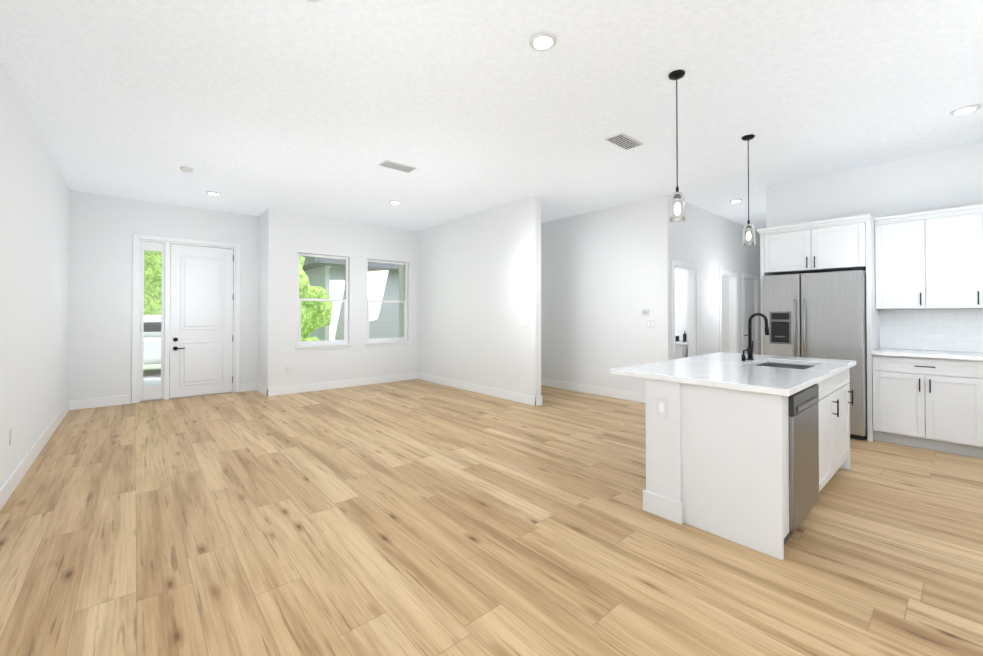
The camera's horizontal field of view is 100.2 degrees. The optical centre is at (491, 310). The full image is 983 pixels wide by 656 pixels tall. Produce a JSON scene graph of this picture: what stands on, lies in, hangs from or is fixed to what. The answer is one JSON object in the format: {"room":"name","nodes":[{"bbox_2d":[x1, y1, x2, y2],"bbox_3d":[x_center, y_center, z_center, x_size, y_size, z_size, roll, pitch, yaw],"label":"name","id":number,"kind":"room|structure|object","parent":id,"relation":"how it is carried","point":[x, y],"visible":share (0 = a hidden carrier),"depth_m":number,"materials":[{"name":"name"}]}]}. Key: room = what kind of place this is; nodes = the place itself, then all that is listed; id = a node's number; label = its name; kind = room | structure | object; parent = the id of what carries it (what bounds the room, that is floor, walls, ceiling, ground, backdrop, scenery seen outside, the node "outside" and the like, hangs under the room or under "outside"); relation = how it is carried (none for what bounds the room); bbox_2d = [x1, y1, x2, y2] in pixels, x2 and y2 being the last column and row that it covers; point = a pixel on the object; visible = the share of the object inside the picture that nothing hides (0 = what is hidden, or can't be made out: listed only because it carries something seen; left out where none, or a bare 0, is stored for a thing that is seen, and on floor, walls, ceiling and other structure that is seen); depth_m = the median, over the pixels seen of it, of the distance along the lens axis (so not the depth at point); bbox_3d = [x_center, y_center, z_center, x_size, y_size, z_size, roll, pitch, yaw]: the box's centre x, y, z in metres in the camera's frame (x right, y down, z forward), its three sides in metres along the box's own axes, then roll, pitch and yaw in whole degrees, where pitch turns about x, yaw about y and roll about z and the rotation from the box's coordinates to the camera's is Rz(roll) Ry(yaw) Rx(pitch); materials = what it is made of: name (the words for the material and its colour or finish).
{"room":"kitchen","nodes":[
{"label":"kitchen","id":0,"kind":"room"},
{"bbox_2d":[0,58,69,487],"bbox_3d":[-2.194,-0.186,1.381,0.120,3.050,11.552,0,-1,-41],"label":"wall","id":1,"kind":"structure","parent":0,"point":[34,247],"depth_m":3.54,"materials":[{"name":"paint"}]},
{"bbox_2d":[10,427,12,444],"bbox_3d":[-3.575,0.935,3.063,0.010,0.115,0.075,0,-1,-41],"label":"outlet","id":2,"kind":"object","parent":1,"relation":"attached to","point":[11,435],"visible":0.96,"depth_m":3.05,"materials":[{"name":"white plastic"}]},
{"bbox_2d":[0,400,71,509],"bbox_3d":[-2.103,1.272,1.367,0.016,0.135,11.432,0,-1,-41],"label":"baseboard","id":3,"kind":"structure","parent":1,"relation":"attached to","point":[11,483],"depth_m":3.54,"materials":[{"name":"white wood"}]},
{"bbox_2d":[68,190,258,400],"bbox_3d":[-5.015,-0.137,6.500,2.327,3.050,0.120,0,-1,-41],"label":"wall","id":4,"kind":"structure","parent":0,"point":[103,229],"depth_m":6.01,"materials":[{"name":"paint"}]},
{"bbox_2d":[72,395,130,409],"bbox_3d":[-5.590,1.315,5.897,0.627,0.135,0.016,0,-1,-41],"label":"baseboard","id":5,"kind":"structure","parent":4,"relation":"attached to","point":[123,399],"depth_m":5.89,"materials":[{"name":"white wood"}]},
{"bbox_2d":[140,241,164,400],"bbox_3d":[-5.210,0.159,6.319,0.281,2.416,0.045,0,-1,-41],"label":"sidelight window","id":6,"kind":"structure","parent":4,"relation":"in","point":[152,392],"depth_m":6.31,"materials":[{"name":"white paint"}]},
{"bbox_2d":[131,233,240,403],"bbox_3d":[-4.863,0.122,6.618,1.390,2.535,0.138,0,-1,-41],"label":"door frame","id":7,"kind":"structure","parent":4,"relation":"attached to","point":[136,303],"depth_m":6.39,"materials":[{"name":"white painted wood"}]},
{"bbox_2d":[169,244,233,397],"bbox_3d":[-4.702,0.167,6.705,0.853,2.423,0.108,0,-1,-41],"label":"front door","id":8,"kind":"structure","parent":4,"relation":"in","point":[201,320],"depth_m":6.69,"materials":[{"name":"white paint"}]},
{"bbox_2d":[258,208,275,387],"bbox_3d":[-3.859,-0.132,7.019,0.100,3.050,0.852,0,-1,-41],"label":"wall","id":9,"kind":"structure","parent":0,"point":[266,299],"depth_m":6.74,"materials":[{"name":"paint"}]},
{"bbox_2d":[256,382,266,393],"bbox_3d":[-3.867,1.325,6.925,0.016,0.135,0.722,0,-1,-41],"label":"baseboard","id":10,"kind":"structure","parent":9,"relation":"attached to","point":[259,387],"depth_m":6.98,"materials":[{"name":"white wood"}]},
{"bbox_2d":[275,209,416,386],"bbox_3d":[-2.530,-0.125,7.688,2.784,3.050,0.120,0,-1,-41],"label":"wall","id":11,"kind":"structure","parent":0,"point":[358,244],"depth_m":7.48,"materials":[{"name":"paint"}]},
{"bbox_2d":[286,366,290,372],"bbox_3d":[-3.388,0.982,6.847,0.075,0.115,0.008,0,-1,-41],"label":"outlet","id":12,"kind":"object","parent":11,"relation":"attached to","point":[288,369],"visible":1,"depth_m":6.85,"materials":[{"name":"white plastic"}]},
{"bbox_2d":[295,253,351,350],"bbox_3d":[-2.972,-0.145,7.278,0.970,1.672,0.151,0,-1,-41],"label":"window","id":13,"kind":"structure","parent":11,"relation":"in","point":[305,345],"depth_m":7.27,"materials":[{"name":"white"}]},
{"bbox_2d":[264,372,415,396],"bbox_3d":[-2.582,1.331,7.538,2.759,0.135,0.016,0,-1,-41],"label":"baseboard","id":14,"kind":"structure","parent":11,"relation":"attached to","point":[274,391],"depth_m":7.35,"materials":[{"name":"white wood"}]},
{"bbox_2d":[365,259,410,346],"bbox_3d":[-2.043,-0.138,8.084,0.970,1.672,0.151,0,-1,-41],"label":"window","id":15,"kind":"structure","parent":11,"relation":"in","point":[382,342],"depth_m":8.11,"materials":[{"name":"white"}]},
{"bbox_2d":[399,265,403,336],"bbox_3d":[-1.591,-0.106,9.693,1.261,3.050,0.120,0,-1,-41],"label":"wall","id":16,"kind":"structure","parent":0,"point":[401,322],"depth_m":9.26,"materials":[{"name":"paint"}]},
{"bbox_2d":[417,196,540,396],"bbox_3d":[-0.400,-0.129,7.265,0.120,3.050,3.310,0,-1,-41],"label":"wall","id":17,"kind":"structure","parent":0,"point":[478,288],"depth_m":6.85,"materials":[{"name":"paint"}]},
{"bbox_2d":[416,372,539,405],"bbox_3d":[-0.446,1.328,7.201,0.016,0.135,3.326,0,-1,-41],"label":"baseboard","id":18,"kind":"structure","parent":17,"relation":"attached to","point":[513,396],"depth_m":6.83,"materials":[{"name":"white wood"}]},
{"bbox_2d":[515,371,518,378],"bbox_3d":[0.386,0.976,6.248,0.010,0.115,0.075,0,-1,-41],"label":"outlet","id":19,"kind":"object","parent":17,"relation":"attached to","point":[517,374],"visible":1,"depth_m":6.24,"materials":[{"name":"white plastic"}]},
{"bbox_2d":[0,379,982,655],"bbox_3d":[1.818,1.409,5.461,11.547,0.060,12.720,0,-1,-41],"label":"floor","id":20,"kind":"structure","parent":0,"point":[414,517],"depth_m":2.37,"materials":[{"name":"brown wood"}]},
{"bbox_2d":[675,331,687,358],"bbox_3d":[2.932,0.841,7.320,0.586,1.111,1.240,0,-1,-41],"label":"bathroom vanity","id":21,"kind":"object","parent":20,"relation":"on","point":[681,346],"visible":0.21,"depth_m":6.77,"materials":[{"name":"white"}]},
{"bbox_2d":[638,360,855,559],"bbox_3d":[2.071,0.911,3.153,2.060,0.891,0.825,0,-1,-41],"label":"kitchen island","id":22,"kind":"object","parent":20,"relation":"on","point":[754,454],"depth_m":2.49,"materials":[{"name":"white wood"}]},
{"bbox_2d":[610,352,855,395],"bbox_3d":[1.991,0.446,3.250,2.059,0.038,1.080,0,-1,-41],"label":"island countertop","id":23,"kind":"structure","parent":22,"relation":"on","point":[727,369],"depth_m":2.85,"materials":[{"name":"white stone"}]},
{"bbox_2d":[741,313,768,360],"bbox_3d":[2.268,0.225,3.528,0.256,0.409,0.176,0,-1,-41],"label":"kitchen faucet","id":24,"kind":"object","parent":23,"relation":"on","point":[749,349],"visible":1,"depth_m":3.58,"materials":[{"name":"black metal"}]},
{"bbox_2d":[762,270,866,439],"bbox_3d":[3.799,0.477,4.809,0.749,1.790,0.912,0,-1,-41],"label":"fridge","id":25,"kind":"object","parent":20,"relation":"on","point":[821,315],"visible":0.67,"depth_m":4.50,"materials":[{"name":"silver metal"}]},
{"bbox_2d":[757,214,879,441],"bbox_3d":[3.850,0.185,4.875,0.650,2.375,1.033,0,-1,-41],"label":"surround","id":26,"kind":"object","parent":20,"relation":"on","point":[840,244],"visible":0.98,"depth_m":4.56,"materials":[{"name":"white wood"}]},
{"bbox_2d":[872,356,982,457],"bbox_3d":[4.477,0.914,4.184,0.599,0.905,0.819,0,-1,-41],"label":"base cabinet","id":27,"kind":"object","parent":20,"relation":"on","point":[929,399],"depth_m":3.99,"materials":[{"name":"white wood"}]},
{"bbox_2d":[872,348,982,359],"bbox_3d":[4.704,0.439,3.899,0.634,0.038,1.554,0,-1,-41],"label":"countertop","id":28,"kind":"structure","parent":27,"relation":"on","point":[928,354],"depth_m":4.03,"materials":[{"name":"white stone"}]},
{"bbox_2d":[0,0,982,230],"bbox_3d":[1.818,-1.711,5.490,11.547,0.080,12.720,0,-1,-41],"label":"ceiling","id":29,"kind":"structure","parent":0,"point":[326,108],"depth_m":3.27,"materials":[{"name":"white paint"}]},
{"bbox_2d":[180,167,193,172],"bbox_3d":[-3.598,-1.659,4.856,0.130,0.035,0.130,0,-1,-41],"label":"smoke detector","id":30,"kind":"object","parent":29,"relation":"attached to","point":[187,169],"visible":1,"depth_m":4.82,"materials":[{"name":"white plastic"}]},
{"bbox_2d":[206,191,220,194],"bbox_3d":[-3.953,-1.660,5.845,0.176,0.014,0.176,0,-1,-41],"label":"recessed light","id":31,"kind":"object","parent":29,"relation":"in","point":[212,193],"visible":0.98,"depth_m":5.81,"materials":[{"name":"white plastic"}]},
{"bbox_2d":[389,200,400,203],"bbox_3d":[-1.475,-1.656,6.300,0.176,0.014,0.176,0,-1,-41],"label":"recessed light","id":32,"kind":"object","parent":29,"relation":"in","point":[395,202],"visible":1,"depth_m":6.28,"materials":[{"name":"white plastic"}]},
{"bbox_2d":[379,160,416,172],"bbox_3d":[-1.087,-1.669,4.784,0.400,0.016,0.200,0,-1,-41],"label":"ceiling vent","id":33,"kind":"object","parent":29,"relation":"in","point":[397,166],"visible":1,"depth_m":4.75,"materials":[{"name":"white metal"}]},
{"bbox_2d":[529,32,556,50],"bbox_3d":[0.325,-1.692,2.593,0.176,0.014,0.176,0,-1,-41],"label":"recessed light","id":34,"kind":"object","parent":29,"relation":"in","point":[541,41],"visible":1,"depth_m":2.58,"materials":[{"name":"white plastic"}]},
{"bbox_2d":[604,133,643,149],"bbox_3d":[1.325,-1.676,4.096,0.400,0.016,0.200,0,-1,-41],"label":"ceiling vent","id":35,"kind":"object","parent":29,"relation":"in","point":[623,141],"visible":1,"depth_m":4.08,"materials":[{"name":"white metal"}]},
{"bbox_2d":[668,69,685,221],"bbox_3d":[1.328,-1.169,2.942,0.112,1.052,0.112,0,-1,-41],"label":"pendant light","id":36,"kind":"object","parent":29,"relation":"hanging from","point":[676,75],"visible":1,"depth_m":2.93,"materials":[{"name":"black metal"}]},
{"bbox_2d":[729,199,742,202],"bbox_3d":[3.701,-1.657,6.224,0.176,0.014,0.176,0,-1,-41],"label":"recessed light","id":37,"kind":"object","parent":29,"relation":"in","point":[735,200],"visible":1,"depth_m":6.19,"materials":[{"name":"white plastic"}]},
{"bbox_2d":[741,134,755,245],"bbox_3d":[2.490,-1.159,3.983,0.112,1.052,0.112,0,-1,-41],"label":"pendant light","id":38,"kind":"object","parent":29,"relation":"hanging from","point":[749,226],"visible":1,"depth_m":3.97,"materials":[{"name":"black metal"}]},
{"bbox_2d":[949,104,980,114],"bbox_3d":[3.984,-1.683,3.457,0.176,0.014,0.176,0,-1,-41],"label":"recessed light","id":39,"kind":"object","parent":29,"relation":"in","point":[965,109],"visible":0.98,"depth_m":3.44,"materials":[{"name":"white plastic"}]},
{"bbox_2d":[541,195,671,393],"bbox_3d":[0.709,-0.121,8.098,0.120,3.050,5.705,0,-1,-41],"label":"wall","id":40,"kind":"structure","parent":0,"point":[606,276],"depth_m":6.66,"materials":[{"name":"paint"}]},
{"bbox_2d":[541,378,645,402],"bbox_3d":[0.727,1.335,7.957,0.016,0.135,5.521,0,-1,-41],"label":"baseboard","id":41,"kind":"structure","parent":40,"relation":"attached to","point":[620,394],"depth_m":6.79,"materials":[{"name":"white wood"}]},
{"bbox_2d":[642,309,648,314],"bbox_3d":[2.300,0.030,6.151,0.024,0.090,0.110,0,-1,-41],"label":"thermostat","id":42,"kind":"object","parent":40,"relation":"attached to","point":[645,311],"visible":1,"depth_m":6.13,"materials":[{"name":"white plastic"}]},
{"bbox_2d":[647,320,654,327],"bbox_3d":[2.361,0.204,6.089,0.010,0.115,0.120,0,-1,-41],"label":"light switch","id":43,"kind":"object","parent":40,"relation":"attached to","point":[650,323],"visible":1,"depth_m":6.09,"materials":[{"name":"white plastic"}]},
{"bbox_2d":[675,269,687,335],"bbox_3d":[2.966,-0.123,7.819,0.100,3.049,2.084,0,-1,-41],"label":"wall","id":44,"kind":"structure","parent":0,"point":[681,301],"depth_m":7.27,"materials":[{"name":"paint"}]},
{"bbox_2d":[671,199,760,354],"bbox_3d":[4.364,-0.126,7.572,4.712,3.050,0.120,0,-1,-41],"label":"wall","id":45,"kind":"structure","parent":0,"point":[709,243],"depth_m":6.92,"materials":[{"name":"paint"}]},
{"bbox_2d":[671,260,698,358],"bbox_3d":[2.924,0.327,6.307,0.900,2.120,0.136,0,-1,-41],"label":"trim","id":46,"kind":"structure","parent":45,"relation":"attached to","point":[693,311],"depth_m":6.52,"materials":[{"name":"white wood"}]},
{"bbox_2d":[719,269,738,352],"bbox_3d":[4.253,0.338,7.461,0.900,2.120,0.136,0,-1,-41],"label":"trim","id":47,"kind":"structure","parent":45,"relation":"attached to","point":[733,276],"depth_m":7.67,"materials":[{"name":"white wood"}]},
{"bbox_2d":[744,279,754,353],"bbox_3d":[5.102,0.391,8.191,0.770,2.012,0.151,0,-1,-41],"label":"closet door","id":48,"kind":"structure","parent":45,"relation":"in","point":[749,298],"depth_m":8.17,"materials":[{"name":"white paint"}]},
{"bbox_2d":[741,273,758,353],"bbox_3d":[5.099,0.345,8.195,0.960,2.120,0.136,0,-1,-41],"label":"trim","id":49,"kind":"structure","parent":45,"relation":"attached to","point":[755,278],"depth_m":8.41,"materials":[{"name":"white wood"}]},
{"bbox_2d":[721,276,728,352],"bbox_3d":[5.145,-0.102,10.038,0.100,3.049,2.580,0,-1,-41],"label":"wall","id":50,"kind":"structure","parent":0,"point":[725,310],"depth_m":9.59,"materials":[{"name":"paint"}]},
{"bbox_2d":[766,143,982,352],"bbox_3d":[5.419,-0.164,3.680,0.140,3.050,5.048,0,-1,-41],"label":"wall","id":51,"kind":"structure","parent":0,"point":[951,178],"depth_m":4.66,"materials":[{"name":"paint"}]},
{"bbox_2d":[874,216,937,308],"bbox_3d":[4.454,-0.484,4.430,0.330,0.935,0.438,0,-1,-41],"label":"upper cabinet","id":52,"kind":"object","parent":51,"relation":"attached to","point":[932,259],"depth_m":4.31,"materials":[{"name":"white wood"}]},
{"bbox_2d":[879,309,982,352],"bbox_3d":[4.940,0.202,4.106,0.012,0.438,1.554,0,-1,-41],"label":"tile backsplash","id":53,"kind":"structure","parent":51,"relation":"attached to","point":[960,330],"depth_m":4.38,"materials":[{"name":"white tile"}]},
{"bbox_2d":[934,208,982,308],"bbox_3d":[4.684,-0.486,4.165,0.330,0.935,0.496,0,-1,-41],"label":"upper cabinet","id":54,"kind":"object","parent":51,"relation":"attached to","point":[958,236],"depth_m":4.03,"materials":[{"name":"white wood"}]},
{"label":"outside","id":55,"kind":"structure","parent":0,"visible":0},
{"bbox_2d":[143,363,169,385],"bbox_3d":[-24.606,2.004,43.624,100.000,0.280,81.628,0,-1,-41],"label":"ground","id":56,"kind":"structure","parent":55,"point":[153,374],"depth_m":9.89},
{"bbox_2d":[138,244,170,314],"bbox_3d":[-12.995,-3.951,16.462,9.059,11.109,7.407,0,-1,-41],"label":"tree","id":57,"kind":"object","parent":56,"relation":"on","point":[149,304],"depth_m":14.98,"materials":[{"name":"green plant"}]},
{"bbox_2d":[140,315,169,372],"bbox_3d":[-9.030,0.815,9.506,4.400,1.435,1.960,0,-1,-41],"label":"car","id":58,"kind":"object","parent":56,"relation":"on","point":[154,357],"depth_m":9.45,"materials":[{"name":"white paint"}]},
{"bbox_2d":[299,256,332,340],"bbox_3d":[-5.007,-0.968,9.912,2.659,6.017,2.712,0,-1,-41],"label":"tree","id":59,"kind":"object","parent":56,"relation":"on","point":[326,312],"depth_m":10.28,"materials":[{"name":"green plant"}]},
{"bbox_2d":[302,256,398,339],"bbox_3d":[-3.516,-1.520,20.303,13.750,6.320,11.550,0,-1,-41],"label":"neighbouring house","id":60,"kind":"structure","parent":56,"relation":"on","point":[336,269],"depth_m":13.03,"materials":[{"name":"white paint"}]}
]}

